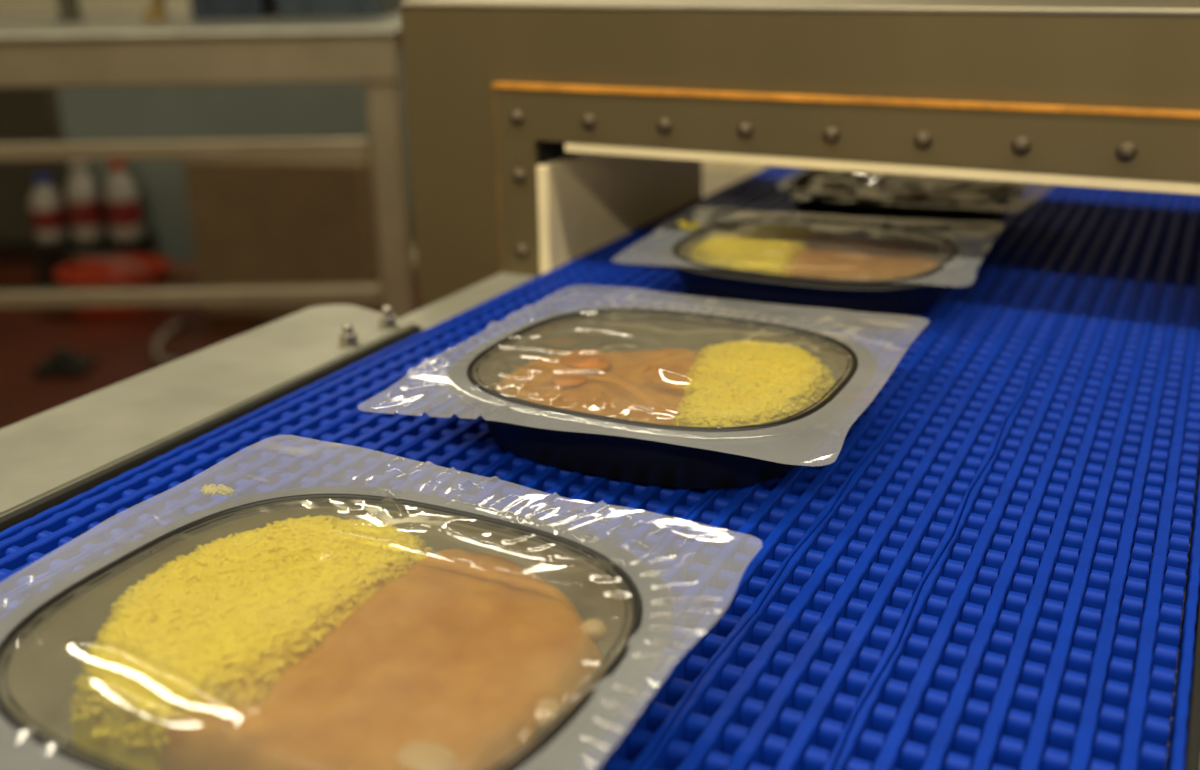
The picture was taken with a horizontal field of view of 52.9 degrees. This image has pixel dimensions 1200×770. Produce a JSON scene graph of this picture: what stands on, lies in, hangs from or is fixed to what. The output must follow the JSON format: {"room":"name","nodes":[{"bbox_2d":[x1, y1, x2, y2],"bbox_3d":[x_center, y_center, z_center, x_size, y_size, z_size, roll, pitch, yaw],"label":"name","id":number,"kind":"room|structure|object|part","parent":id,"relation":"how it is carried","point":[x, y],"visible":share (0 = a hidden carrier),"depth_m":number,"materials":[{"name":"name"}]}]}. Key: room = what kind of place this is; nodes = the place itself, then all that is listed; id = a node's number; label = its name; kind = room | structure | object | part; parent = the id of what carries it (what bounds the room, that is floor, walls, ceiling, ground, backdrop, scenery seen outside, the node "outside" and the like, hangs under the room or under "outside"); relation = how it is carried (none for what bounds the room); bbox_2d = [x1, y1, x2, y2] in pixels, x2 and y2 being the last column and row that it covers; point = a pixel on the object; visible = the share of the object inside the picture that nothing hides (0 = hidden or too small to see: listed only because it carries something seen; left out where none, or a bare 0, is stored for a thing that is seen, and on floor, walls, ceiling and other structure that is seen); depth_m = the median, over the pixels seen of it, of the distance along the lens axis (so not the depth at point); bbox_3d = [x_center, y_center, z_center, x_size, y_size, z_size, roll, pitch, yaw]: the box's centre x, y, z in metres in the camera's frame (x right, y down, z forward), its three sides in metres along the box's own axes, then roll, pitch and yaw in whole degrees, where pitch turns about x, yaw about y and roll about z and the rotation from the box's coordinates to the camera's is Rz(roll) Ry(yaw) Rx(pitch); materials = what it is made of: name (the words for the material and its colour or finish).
{"room":"workspace","nodes":[
{"label":"workspace","id":0,"kind":"room"},
{"bbox_2d":[0,243,420,428],"bbox_3d":[-0.789,0.716,1.427,8.800,0.100,8.600,-1,20,0],"label":"floor","id":1,"kind":"structure","parent":0,"point":[120,346],"depth_m":3.67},
{"bbox_2d":[0,87,83,261],"bbox_3d":[-2.354,-0.912,4.646,0.740,0.800,0.520,-1,20,0],"label":"base cabinet","id":2,"kind":"object","parent":1,"relation":"on","point":[26,114],"visible":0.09,"depth_m":4.42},
{"bbox_3d":[-2.173,-0.867,4.397,0.340,0.680,0.020,-1,20,0],"label":"door","id":3,"kind":"part","parent":2,"relation":"part of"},
{"bbox_2d":[33,349,95,375],"bbox_3d":[-1.500,-0.067,3.373,0.140,0.060,0.100,-1,20,0],"label":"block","id":4,"kind":"object","parent":1,"relation":"on","point":[63,362],"visible":1,"depth_m":3.34,"materials":[{"name":"black"}]},
{"bbox_3d":[-1.500,-0.081,3.368,0.060,0.030,0.060,-1,20,0],"label":"knob","id":5,"kind":"part","parent":4,"relation":"part of","materials":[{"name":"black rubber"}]},
{"bbox_2d":[26,233,155,287],"bbox_3d":[-1.784,-0.438,4.258,0.400,0.160,0.150,-1,20,0],"label":"stool","id":6,"kind":"object","parent":1,"relation":"on","point":[144,244],"visible":0.68,"depth_m":4.18,"materials":[{"name":"black plastic"}]},
{"bbox_3d":[-1.953,-0.403,4.211,0.030,0.130,0.030,-1,20,0],"label":"leg","id":7,"kind":"part","parent":6,"relation":"part of","materials":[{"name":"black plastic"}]},
{"bbox_2d":[29,174,68,241],"bbox_3d":[-1.921,-0.617,4.192,0.110,0.224,0.110,-1,20,0],"label":"bottle","id":8,"kind":"object","parent":6,"relation":"on","point":[47,208],"visible":1,"depth_m":4.16,"materials":[{"name":"white plastic"}]},
{"bbox_3d":[-1.954,-0.440,4.315,0.030,0.130,0.030,-1,20,0],"label":"leg","id":9,"kind":"part","parent":6,"relation":"part of","materials":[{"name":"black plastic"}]},
{"bbox_2d":[66,161,105,241],"bbox_3d":[-1.790,-0.642,4.184,0.110,0.274,0.110,-1,20,0],"label":"bottle","id":10,"kind":"object","parent":6,"relation":"on","point":[84,203],"visible":0.91,"depth_m":4.15,"materials":[{"name":"white plastic"}]},
{"bbox_3d":[-1.785,-0.499,4.236,0.400,0.030,0.150,-1,20,0],"label":"seat","id":11,"kind":"part","parent":6,"relation":"part of","materials":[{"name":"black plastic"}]},
{"bbox_2d":[104,160,143,240],"bbox_3d":[-1.659,-0.644,4.184,0.110,0.274,0.110,-1,20,0],"label":"bottle","id":12,"kind":"object","parent":6,"relation":"on","point":[122,203],"visible":0.93,"depth_m":4.15,"materials":[{"name":"white plastic"}]},
{"bbox_3d":[-1.613,-0.408,4.211,0.030,0.130,0.030,-1,20,0],"label":"leg","id":13,"kind":"part","parent":6,"relation":"part of","materials":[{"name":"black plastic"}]},
{"bbox_3d":[-1.614,-0.445,4.315,0.030,0.130,0.030,-1,20,0],"label":"leg","id":14,"kind":"part","parent":6,"relation":"part of","materials":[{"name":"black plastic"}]},
{"bbox_2d":[55,254,170,315],"bbox_3d":[-1.605,-0.353,3.992,0.365,0.176,0.360,9,22,25],"label":"tub","id":15,"kind":"object","parent":1,"relation":"on","point":[134,270],"visible":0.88,"depth_m":3.99,"materials":[{"name":"red plastic"}]},
{"bbox_3d":[-1.617,-0.395,3.953,0.365,0.068,0.061,9,22,25],"label":"handle","id":16,"kind":"part","parent":15,"relation":"part of","materials":[{"name":"red plastic"}]},
{"bbox_2d":[0,10,418,317],"bbox_3d":[-1.049,-0.211,2.400,1.468,0.984,0.695,-1,20,0],"label":"work table","id":17,"kind":"object","parent":1,"relation":"on","point":[111,48],"visible":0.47,"depth_m":2.00,"materials":[{"name":"metal"}]},
{"bbox_2d":[54,0,87,21],"bbox_3d":[-0.969,-0.898,2.115,0.044,0.500,0.044,-1,20,0],"label":"post","id":18,"kind":"object","parent":17,"relation":"on","point":[69,10],"visible":1,"depth_m":2.18,"materials":[{"name":"grey metal"}]},
{"bbox_2d":[143,0,167,20],"bbox_3d":[-0.781,-0.790,2.158,0.099,0.262,0.034,-2,20,-4],"label":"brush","id":19,"kind":"object","parent":17,"relation":"on","point":[156,12],"visible":1,"depth_m":2.19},
{"bbox_3d":[-0.777,-0.797,2.161,0.090,0.252,0.021,-4,20,-9],"label":"handle","id":20,"kind":"part","parent":19,"relation":"part of","materials":[{"name":"brown wood"}]},
{"bbox_3d":[-1.050,-0.390,2.018,1.335,0.031,0.030,-1,20,0],"label":"rail","id":21,"kind":"part","parent":17,"relation":"part of","materials":[{"name":"metal"}]},
{"bbox_3d":[-1.047,-0.151,2.105,1.335,0.030,0.030,-1,20,0],"label":"rail","id":22,"kind":"part","parent":17,"relation":"part of","materials":[{"name":"metal"}]},
{"bbox_2d":[190,0,278,19],"bbox_3d":[-0.677,-0.788,2.296,0.146,0.160,0.320,-1,20,0],"label":"crate","id":23,"kind":"object","parent":17,"relation":"on","point":[200,9],"visible":0.94,"depth_m":2.18,"materials":[{"name":"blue plastic"}]},
{"bbox_2d":[278,0,404,18],"bbox_3d":[-0.489,-0.786,2.297,0.205,0.150,0.320,-1,20,0],"label":"crate","id":24,"kind":"object","parent":17,"relation":"on","point":[288,9],"visible":0.95,"depth_m":2.18,"materials":[{"name":"plastic"}]},
{"bbox_3d":[-0.351,-0.115,2.127,0.053,0.971,0.053,-1,20,0],"label":"leg","id":25,"kind":"part","parent":17,"relation":"part of","materials":[{"name":"metal"}]},
{"bbox_3d":[-0.353,-0.262,2.382,0.028,0.030,0.524,-1,20,0],"label":"rail","id":26,"kind":"part","parent":17,"relation":"part of","materials":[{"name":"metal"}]},
{"bbox_2d":[151,318,277,364],"bbox_3d":[-1.159,-0.127,3.574,0.344,0.023,0.439,-1,20,0],"label":"hose","id":27,"kind":"object","parent":1,"relation":"on","point":[155,350],"visible":0.48,"depth_m":3.58,"materials":[{"name":"grey rubber"}]},
{"bbox_2d":[57,50,415,271],"bbox_3d":[-1.187,-0.789,4.261,1.370,0.800,0.240,-1,20,0],"label":"wall","id":28,"kind":"structure","parent":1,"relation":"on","point":[318,109],"depth_m":4.20,"materials":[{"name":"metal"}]},
{"bbox_2d":[183,155,382,315],"bbox_3d":[-0.987,-0.493,3.894,0.570,0.490,0.260,3,20,10],"label":"cardboard box","id":29,"kind":"object","parent":1,"relation":"on","point":[303,220],"visible":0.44,"depth_m":3.76,"materials":[{"name":"brown cardboard"}]},
{"bbox_2d":[0,273,1199,769],"bbox_3d":[0.106,0.396,0.790,0.566,0.912,1.670,9,22,25],"label":"conveyor","id":30,"kind":"object","parent":1,"relation":"on","point":[49,458],"visible":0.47,"depth_m":0.57,"materials":[{"name":"blue plastic"},{"name":"brushed steel"},{"name":"black rubber"}]},
{"bbox_3d":[-0.315,0.082,0.381,0.078,0.006,0.802,9,22,25],"label":"rail","id":31,"kind":"part","parent":30,"relation":"part of","materials":[{"name":"metal"}]},
{"bbox_3d":[-0.079,-0.051,0.763,0.036,0.008,0.130,9,22,25],"label":"rail","id":32,"kind":"part","parent":30,"relation":"part of","materials":[{"name":"metal"}]},
{"bbox_2d":[0,166,1199,769],"bbox_3d":[0.116,-0.021,0.659,0.396,0.015,1.701,9,22,25],"label":"conveyor belt","id":33,"kind":"object","parent":30,"relation":"on","point":[956,576],"visible":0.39,"depth_m":0.46,"materials":[{"name":"blue plastic"}]},
{"bbox_2d":[0,458,694,769],"bbox_3d":[-0.077,0.076,0.332,0.204,0.032,0.207,9,22,25],"label":"tray","id":34,"kind":"object","parent":33,"relation":"on","point":[44,639],"visible":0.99,"depth_m":0.35,"materials":[{"name":"black plastic"}]},
{"bbox_2d":[68,484,433,769],"bbox_3d":[-0.109,0.068,0.350,0.099,0.024,0.122,6,21,19],"label":"heap","id":35,"kind":"object","parent":34,"relation":"in","point":[214,628],"visible":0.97,"depth_m":0.33,"materials":[{"name":"yellow food"}]},
{"bbox_2d":[160,549,607,769],"bbox_3d":[-0.048,0.079,0.324,0.097,0.021,0.122,9,22,25],"label":"sauce","id":36,"kind":"object","parent":34,"relation":"in","point":[451,663],"visible":0.95,"depth_m":0.30,"materials":[{"name":"food"}]},
{"bbox_2d":[371,293,877,488],"bbox_3d":[0.030,-0.002,0.537,0.200,0.034,0.209,9,22,25],"label":"tray","id":37,"kind":"object","parent":33,"relation":"on","point":[617,448],"visible":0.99,"depth_m":0.49,"materials":[{"name":"black plastic"}]},
{"bbox_2d":[494,349,697,424],"bbox_3d":[0.007,0.003,0.527,0.106,0.022,0.107,9,22,25],"label":"sauce","id":38,"kind":"object","parent":37,"relation":"on","point":[665,389],"visible":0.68,"depth_m":0.51,"materials":[{"name":"orange food"}]},
{"bbox_2d":[671,340,836,426],"bbox_3d":[0.066,0.007,0.512,0.070,0.024,0.121,3,20,11],"label":"heap","id":39,"kind":"object","parent":37,"relation":"in","point":[743,382],"visible":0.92,"depth_m":0.50,"materials":[{"name":"yellow food"}]},
{"bbox_2d":[658,214,971,326],"bbox_3d":[0.129,-0.075,0.739,0.214,0.031,0.190,9,22,25],"label":"tray","id":40,"kind":"object","parent":33,"relation":"on","point":[768,296],"visible":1,"depth_m":0.67,"materials":[{"name":"black plastic"}]},
{"bbox_2d":[677,220,817,274],"bbox_3d":[0.097,-0.076,0.736,0.092,0.025,0.133,-1,20,-1],"label":"heap","id":41,"kind":"object","parent":40,"relation":"in","point":[773,246],"visible":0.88,"depth_m":0.73,"materials":[{"name":"yellow food"}]},
{"bbox_2d":[786,235,943,279],"bbox_3d":[0.149,-0.069,0.719,0.113,0.022,0.112,9,22,25],"label":"sauce","id":42,"kind":"object","parent":40,"relation":"in","point":[875,260],"visible":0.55,"depth_m":0.71,"materials":[{"name":"orange food"}]},
{"bbox_2d":[777,169,1040,239],"bbox_3d":[0.235,-0.139,0.906,0.198,0.033,0.172,9,22,25],"label":"tray","id":43,"kind":"object","parent":33,"relation":"on","point":[813,191],"visible":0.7,"depth_m":0.87,"materials":[{"name":"black plastic"}]},
{"bbox_2d":[835,186,978,201],"bbox_3d":[0.227,-0.136,0.915,0.125,0.012,0.113,9,22,25],"label":"sauce","id":44,"kind":"object","parent":43,"relation":"on","point":[864,190],"visible":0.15,"depth_m":0.93,"materials":[{"name":"brown food"}]},
{"bbox_2d":[400,0,1199,307],"bbox_3d":[0.214,0.252,0.954,0.626,1.067,0.280,9,22,25],"label":"housing","id":45,"kind":"object","parent":1,"relation":"on","point":[544,134],"visible":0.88,"depth_m":0.71,"materials":[{"name":"metal"}]},
{"bbox_2d":[702,161,766,173],"bbox_3d":[0.087,0.146,1.348,0.179,1.000,0.040,9,22,25],"label":"plate","id":46,"kind":"object","parent":45,"relation":"attached to","point":[706,166],"visible":0.02,"depth_m":1.19,"materials":[{"name":"beige metal"}]},
{"bbox_3d":[0.208,-0.248,0.775,0.626,0.004,0.272,9,22,25],"label":"panel","id":47,"kind":"part","parent":45,"relation":"part of","materials":[{"name":"metal"}]},
{"bbox_2d":[0,0,768,197],"bbox_3d":[-0.831,-2.060,4.886,8.800,2.750,0.201,-1,20,0],"label":"wall","id":48,"kind":"structure","parent":0,"point":[712,181],"depth_m":4.96,"materials":[{"name":"white paint"}]}
]}

